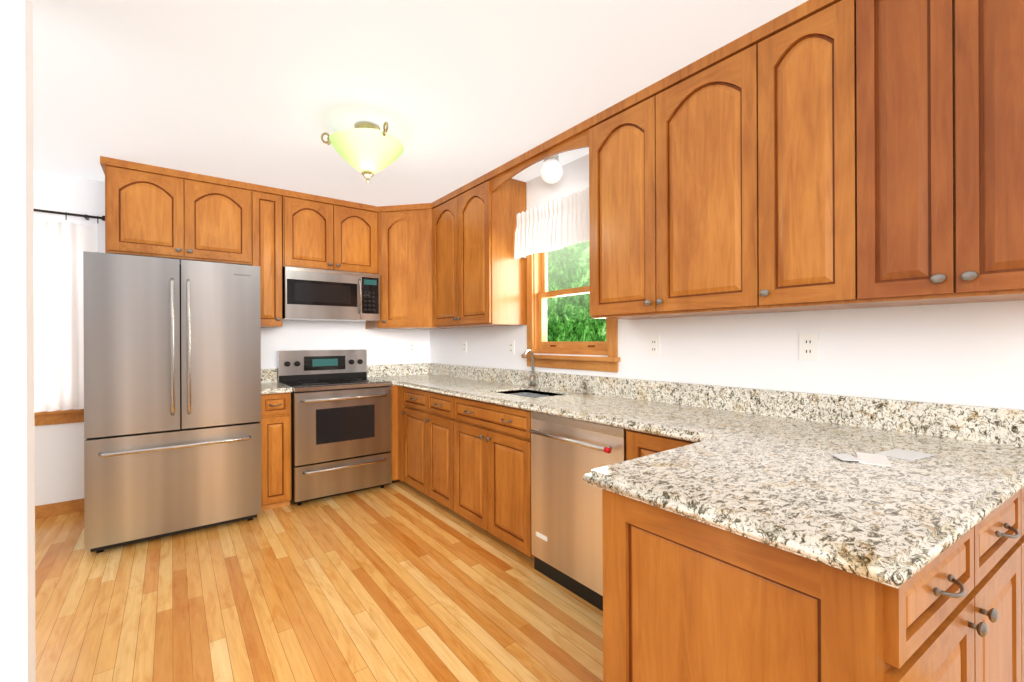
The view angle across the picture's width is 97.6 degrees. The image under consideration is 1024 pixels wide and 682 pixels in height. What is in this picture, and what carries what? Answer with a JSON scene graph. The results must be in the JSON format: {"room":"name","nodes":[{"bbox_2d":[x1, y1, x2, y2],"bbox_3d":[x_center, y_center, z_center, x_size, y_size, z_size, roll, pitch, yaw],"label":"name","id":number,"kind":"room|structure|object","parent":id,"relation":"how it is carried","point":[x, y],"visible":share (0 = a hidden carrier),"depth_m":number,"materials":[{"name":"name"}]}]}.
{"room":"kitchen","nodes":[
{"label":"kitchen","id":0,"kind":"room"},
{"bbox_2d":[0,0,35,681],"bbox_3d":[-1.864,0.018,0.129,2.387,2.490,0.060,0,0,-37],"label":"wall","id":1,"kind":"structure","parent":0,"point":[17,548],"depth_m":0.82,"materials":[{"name":"white paint"}]},
{"bbox_2d":[33,170,105,505],"bbox_3d":[-4.021,0.028,2.842,2.230,2.490,0.150,0,0,-37],"label":"wall","id":2,"kind":"structure","parent":0,"point":[59,462],"depth_m":3.30,"materials":[{"name":"white paint"}]},
{"bbox_2d":[34,409,83,425],"bbox_3d":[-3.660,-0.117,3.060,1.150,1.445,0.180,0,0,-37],"label":"window sill","id":3,"kind":"structure","parent":2,"relation":"in","point":[59,417],"depth_m":3.26,"materials":[{"name":"brown wood"}]},
{"bbox_2d":[35,498,83,518],"bbox_3d":[-3.955,1.227,2.784,2.198,0.090,0.014,0,0,-37],"label":"baseboard","id":4,"kind":"structure","parent":2,"relation":"attached to","point":[58,508],"depth_m":3.27,"materials":[{"name":"brown wood"}]},
{"bbox_2d":[34,209,104,412],"bbox_3d":[-3.621,-0.219,2.977,1.412,1.440,0.117,0,0,-37],"label":"sheer curtain","id":5,"kind":"object","parent":2,"relation":"attached to","point":[60,247],"visible":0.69,"depth_m":3.22,"materials":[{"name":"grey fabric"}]},
{"bbox_2d":[35,481,602,681],"bbox_3d":[-1.052,1.285,1.187,4.950,0.050,6.370,0,0,-37],"label":"floor","id":6,"kind":"structure","parent":0,"point":[400,581],"depth_m":2.15,"materials":[{"name":"beige wood"}]},
{"bbox_2d":[83,251,260,552],"bbox_3d":[-2.323,0.370,3.139,0.902,1.790,0.818,0,0,-37],"label":"fridge","id":7,"kind":"object","parent":6,"relation":"on","point":[172,396],"visible":1,"depth_m":2.82,"materials":[{"name":"silver metal"}]},
{"bbox_2d":[260,389,292,510],"bbox_3d":[-1.946,0.826,3.583,0.222,0.875,0.626,0,0,-37],"label":"base cabinet","id":8,"kind":"object","parent":6,"relation":"on","point":[276,487],"depth_m":3.34,"materials":[{"name":"brown wood"}]},
{"bbox_2d":[261,381,291,392],"bbox_3d":[-1.944,0.371,3.578,0.227,0.035,0.642,0,0,-37],"label":"countertop","id":9,"kind":"structure","parent":8,"relation":"on","point":[266,386],"depth_m":3.40,"materials":[{"name":"beige stone"}]},
{"bbox_2d":[277,349,391,504],"bbox_3d":[-1.505,0.672,3.823,0.762,1.180,0.746,0,0,-37],"label":"range","id":10,"kind":"object","parent":6,"relation":"on","point":[341,427],"visible":0.98,"depth_m":3.61,"materials":[{"name":"silver metal"}]},
{"bbox_2d":[390,385,403,483],"bbox_3d":[-0.915,0.822,4.264,0.699,0.875,0.788,0,0,-37],"label":"base cabinet","id":11,"kind":"object","parent":6,"relation":"on","point":[397,391],"depth_m":3.89,"materials":[{"name":"brown wood"}]},
{"bbox_2d":[404,389,419,490],"bbox_3d":[-0.525,0.820,3.810,0.626,0.875,0.523,0,0,-37],"label":"base cabinet","id":12,"kind":"object","parent":6,"relation":"on","point":[411,396],"depth_m":3.68,"materials":[{"name":"brown wood"}]},
{"bbox_2d":[420,389,539,526],"bbox_3d":[-0.253,0.819,3.452,0.626,0.875,0.634,0,0,-37],"label":"base cabinet","id":13,"kind":"object","parent":6,"relation":"on","point":[451,428],"depth_m":3.13,"materials":[{"name":"brown wood"}]},
{"bbox_2d":[484,425,507,536],"bbox_3d":[0.119,0.925,3.012,0.361,0.660,0.516,0,0,-37],"label":"base cabinet","id":14,"kind":"object","parent":6,"relation":"on","point":[495,440],"depth_m":2.73,"materials":[{"name":"brown wood"}]},
{"bbox_2d":[508,409,619,606],"bbox_3d":[0.516,0.816,2.438,0.628,0.875,0.879,0,0,-37],"label":"base cabinet","id":15,"kind":"object","parent":6,"relation":"on","point":[552,516],"depth_m":2.29,"materials":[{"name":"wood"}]},
{"bbox_2d":[369,373,779,440],"bbox_3d":[-0.097,0.363,3.181,0.704,0.035,3.507,0,0,-37],"label":"countertop","id":16,"kind":"structure","parent":15,"relation":"on","point":[658,418],"depth_m":2.24,"materials":[{"name":"beige stone"}]},
{"bbox_2d":[529,410,635,626],"bbox_3d":[0.302,0.819,2.210,0.132,0.869,0.634,0,0,-37],"label":"dishwasher","id":17,"kind":"object","parent":15,"relation":"in","point":[566,511],"depth_m":2.22,"materials":[{"name":"metal"}]},
{"bbox_2d":[620,429,691,460],"bbox_3d":[0.881,0.814,1.957,0.628,0.875,0.457,0,0,-37],"label":"base cabinet","id":18,"kind":"object","parent":6,"relation":"on","point":[631,444],"depth_m":1.89,"materials":[{"name":"brown wood"}]},
{"bbox_2d":[596,489,1023,681],"bbox_3d":[0.846,0.814,1.211,0.997,0.875,0.690,0,0,-37],"label":"base cabinet","id":19,"kind":"object","parent":6,"relation":"on","point":[690,533],"depth_m":0.93,"materials":[{"name":"brown wood"}]},
{"bbox_2d":[576,417,1023,628],"bbox_3d":[0.942,0.359,1.302,1.323,0.035,0.771,0,0,-37],"label":"countertop","id":20,"kind":"structure","parent":19,"relation":"on","point":[922,516],"depth_m":1.04,"materials":[{"name":"beige stone"}]},
{"bbox_2d":[261,320,429,381],"bbox_3d":[-2.028,0.019,4.185,2.570,2.490,0.420,0,0,-37],"label":"wall","id":21,"kind":"structure","parent":0,"point":[385,346],"depth_m":4.27,"materials":[{"name":"white paint"}]},
{"bbox_2d":[100,156,195,262],"bbox_3d":[-2.612,-0.908,3.259,0.486,0.628,0.346,0,0,-37],"label":"upper cabinet","id":22,"kind":"object","parent":21,"relation":"attached to","point":[150,210],"depth_m":3.12,"materials":[{"name":"brown wood"}]},
{"bbox_2d":[196,174,255,265],"bbox_3d":[-2.322,-0.909,3.479,0.486,0.628,0.346,0,0,-37],"label":"upper cabinet","id":23,"kind":"object","parent":21,"relation":"attached to","point":[225,208],"depth_m":3.39,"materials":[{"name":"brown wood"}]},
{"bbox_2d":[240,184,295,327],"bbox_3d":[-2.038,-0.670,3.695,0.354,1.108,0.346,0,0,-37],"label":"upper cabinet","id":24,"kind":"object","parent":21,"relation":"attached to","point":[275,207],"depth_m":3.59,"materials":[{"name":"brown wood"}]},
{"bbox_2d":[296,192,343,259],"bbox_3d":[-1.771,-0.914,3.898,0.454,0.623,0.346,0,0,-37],"label":"upper cabinet","id":25,"kind":"object","parent":21,"relation":"attached to","point":[319,219],"depth_m":3.79,"materials":[{"name":"brown wood"}]},
{"bbox_2d":[284,252,363,321],"bbox_3d":[-1.676,-0.427,3.905,0.601,0.488,0.448,0,0,-37],"label":"upper cabinet","id":26,"kind":"object","parent":21,"relation":"attached to","point":[316,288],"depth_m":3.78,"materials":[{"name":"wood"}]},
{"bbox_2d":[276,266,379,322],"bbox_3d":[-1.606,-0.392,3.957,0.776,0.417,0.448,0,0,-37],"label":"microwave","id":27,"kind":"object","parent":26,"relation":"in","point":[308,293],"depth_m":3.80,"materials":[{"name":"silver metal"}]},
{"bbox_2d":[344,200,367,263],"bbox_3d":[-1.507,-0.915,4.098,0.453,0.623,0.346,0,0,-37],"label":"upper cabinet","id":28,"kind":"object","parent":21,"relation":"attached to","point":[355,214],"depth_m":3.98,"materials":[{"name":"brown wood"}]},
{"bbox_2d":[360,264,375,323],"bbox_3d":[-1.375,-0.428,4.132,0.197,0.488,0.448,0,0,-37],"label":"control panel","id":29,"kind":"object","parent":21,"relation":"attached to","point":[369,269],"depth_m":4.01,"materials":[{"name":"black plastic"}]},
{"bbox_2d":[367,363,427,376],"bbox_3d":[-1.160,0.293,4.557,0.674,0.115,0.030,0,0,-37],"label":"backsplash","id":30,"kind":"structure","parent":21,"relation":"attached to","point":[372,370],"depth_m":4.51,"materials":[{"name":"beige stone"}]},
{"bbox_2d":[408,342,414,352],"bbox_3d":[-1.042,0.070,4.665,0.072,0.116,0.007,0,0,-37],"label":"electrical outlet","id":31,"kind":"object","parent":21,"relation":"attached to","point":[411,347],"visible":1,"depth_m":4.66,"materials":[{"name":"white plastic"}]},
{"bbox_2d":[33,0,807,206],"bbox_3d":[-1.063,-1.255,1.187,4.950,0.050,6.370,0,0,-37],"label":"ceiling","id":32,"kind":"structure","parent":0,"point":[455,94],"depth_m":2.10,"materials":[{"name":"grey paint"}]},
{"bbox_2d":[321,122,403,181],"bbox_3d":[-0.824,-1.071,2.550,0.437,0.319,0.456,0,0,-37],"label":"ceiling light fixture","id":33,"kind":"object","parent":32,"relation":"attached to","point":[367,150],"visible":1,"depth_m":2.48,"materials":[{"name":"yellow glass"}]},
{"bbox_2d":[540,154,562,183],"bbox_3d":[0.264,-1.147,3.004,0.156,0.178,0.156,0,0,-37],"label":"globe ceiling light","id":34,"kind":"object","parent":32,"relation":"attached to","point":[551,169],"visible":1,"depth_m":2.95,"materials":[{"name":"white glass"}]},
{"bbox_2d":[430,154,1023,409],"bbox_3d":[0.935,0.006,2.530,0.150,2.490,6.100,0,0,-37],"label":"wall","id":35,"kind":"structure","parent":0,"point":[970,354],"depth_m":1.91,"materials":[{"name":"white paint"}]},
{"bbox_2d":[366,201,452,329],"bbox_3d":[-0.940,-0.675,4.241,0.757,1.108,0.802,0,0,-37],"label":"upper cabinet","id":36,"kind":"object","parent":35,"relation":"attached to","point":[401,238],"depth_m":4.06,"materials":[{"name":"brown wood"}]},
{"bbox_2d":[436,192,451,327],"bbox_3d":[-0.418,-0.677,3.893,0.346,1.108,0.516,0,0,-37],"label":"upper cabinet","id":37,"kind":"object","parent":35,"relation":"attached to","point":[444,204],"depth_m":3.82,"materials":[{"name":"brown wood"}]},
{"bbox_2d":[462,341,466,352],"bbox_3d":[-0.446,0.057,4.219,0.007,0.116,0.072,0,0,-37],"label":"outlet","id":38,"kind":"object","parent":35,"relation":"attached to","point":[464,344],"visible":1,"depth_m":4.21,"materials":[{"name":"white plastic"}]},
{"bbox_2d":[452,171,526,327],"bbox_3d":[-0.180,-0.678,3.579,0.346,1.108,0.516,0,0,-37],"label":"upper cabinet","id":39,"kind":"object","parent":35,"relation":"attached to","point":[489,285],"depth_m":3.40,"materials":[{"name":"brown wood"}]},
{"bbox_2d":[509,341,514,354],"bbox_3d":[-0.004,0.055,3.637,0.007,0.116,0.072,0,0,-37],"label":"outlet","id":40,"kind":"object","parent":35,"relation":"attached to","point":[511,348],"visible":1,"depth_m":3.63,"materials":[{"name":"white plastic"}]},
{"bbox_2d":[515,188,588,258],"bbox_3d":[0.348,-0.795,3.051,0.142,0.348,0.953,0,0,-37],"label":"valance curtain","id":41,"kind":"object","parent":35,"relation":"attached to","point":[558,223],"visible":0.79,"depth_m":3.06,"materials":[{"name":"white fabric"}]},
{"bbox_2d":[522,252,620,371],"bbox_3d":[0.416,-0.349,3.142,0.175,1.085,0.910,0,0,-37],"label":"window","id":42,"kind":"structure","parent":35,"relation":"in","point":[538,293],"depth_m":3.26,"materials":[{"name":"wood"}]},
{"bbox_2d":[584,91,639,319],"bbox_3d":[0.712,-0.682,2.404,0.346,1.108,0.496,0,0,-37],"label":"upper cabinet","id":43,"kind":"object","parent":35,"relation":"attached to","point":[612,135],"depth_m":2.35,"materials":[{"name":"brown wood"}]},
{"bbox_2d":[649,335,659,355],"bbox_3d":[0.812,0.026,2.562,0.007,0.116,0.072,0,0,-37],"label":"electrical outlet","id":44,"kind":"object","parent":35,"relation":"attached to","point":[654,345],"visible":1,"depth_m":2.56,"materials":[{"name":"white plastic"}]},
{"bbox_2d":[640,40,751,318],"bbox_3d":[0.968,-0.683,2.067,0.346,1.108,0.592,0,0,-37],"label":"upper cabinet","id":45,"kind":"object","parent":35,"relation":"attached to","point":[688,116],"depth_m":2.01,"materials":[{"name":"brown wood"}]},
{"bbox_2d":[428,363,1023,444],"bbox_3d":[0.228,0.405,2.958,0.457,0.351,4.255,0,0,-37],"label":"backsplash","id":46,"kind":"structure","parent":35,"relation":"attached to","point":[973,423],"depth_m":1.94,"materials":[{"name":"beige stone"}]},
{"bbox_2d":[736,0,843,313],"bbox_3d":[1.203,-0.684,1.757,0.346,1.108,0.432,0,0,-37],"label":"upper cabinet","id":47,"kind":"object","parent":35,"relation":"attached to","point":[782,64],"depth_m":1.70,"materials":[{"name":"brown wood"}]},
{"bbox_2d":[799,333,818,359],"bbox_3d":[1.283,0.024,1.941,0.007,0.116,0.072,0,0,-37],"label":"electrical outlet","id":48,"kind":"object","parent":35,"relation":"attached to","point":[808,346],"visible":1,"depth_m":1.94,"materials":[{"name":"white plastic"}]},
{"bbox_2d":[828,0,935,308],"bbox_3d":[1.373,-0.685,1.534,0.346,1.108,0.352,0,0,-37],"label":"upper cabinet","id":49,"kind":"object","parent":35,"relation":"attached to","point":[828,154],"depth_m":1.48,"materials":[{"name":"brown wood"}]},
{"bbox_2d":[924,0,1023,303],"bbox_3d":[1.504,-0.686,1.361,0.346,1.108,0.286,0,0,-37],"label":"upper cabinet","id":50,"kind":"object","parent":35,"relation":"attached to","point":[974,49],"depth_m":1.30,"materials":[{"name":"brown wood"}]},
{"label":"outside","id":51,"kind":"structure","parent":0,"visible":0},
{"bbox_2d":[547,241,605,341],"bbox_3d":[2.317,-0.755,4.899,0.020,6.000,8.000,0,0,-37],"label":"trees","id":52,"kind":"object","parent":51,"point":[569,318],"depth_m":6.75,"materials":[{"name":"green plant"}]}
]}

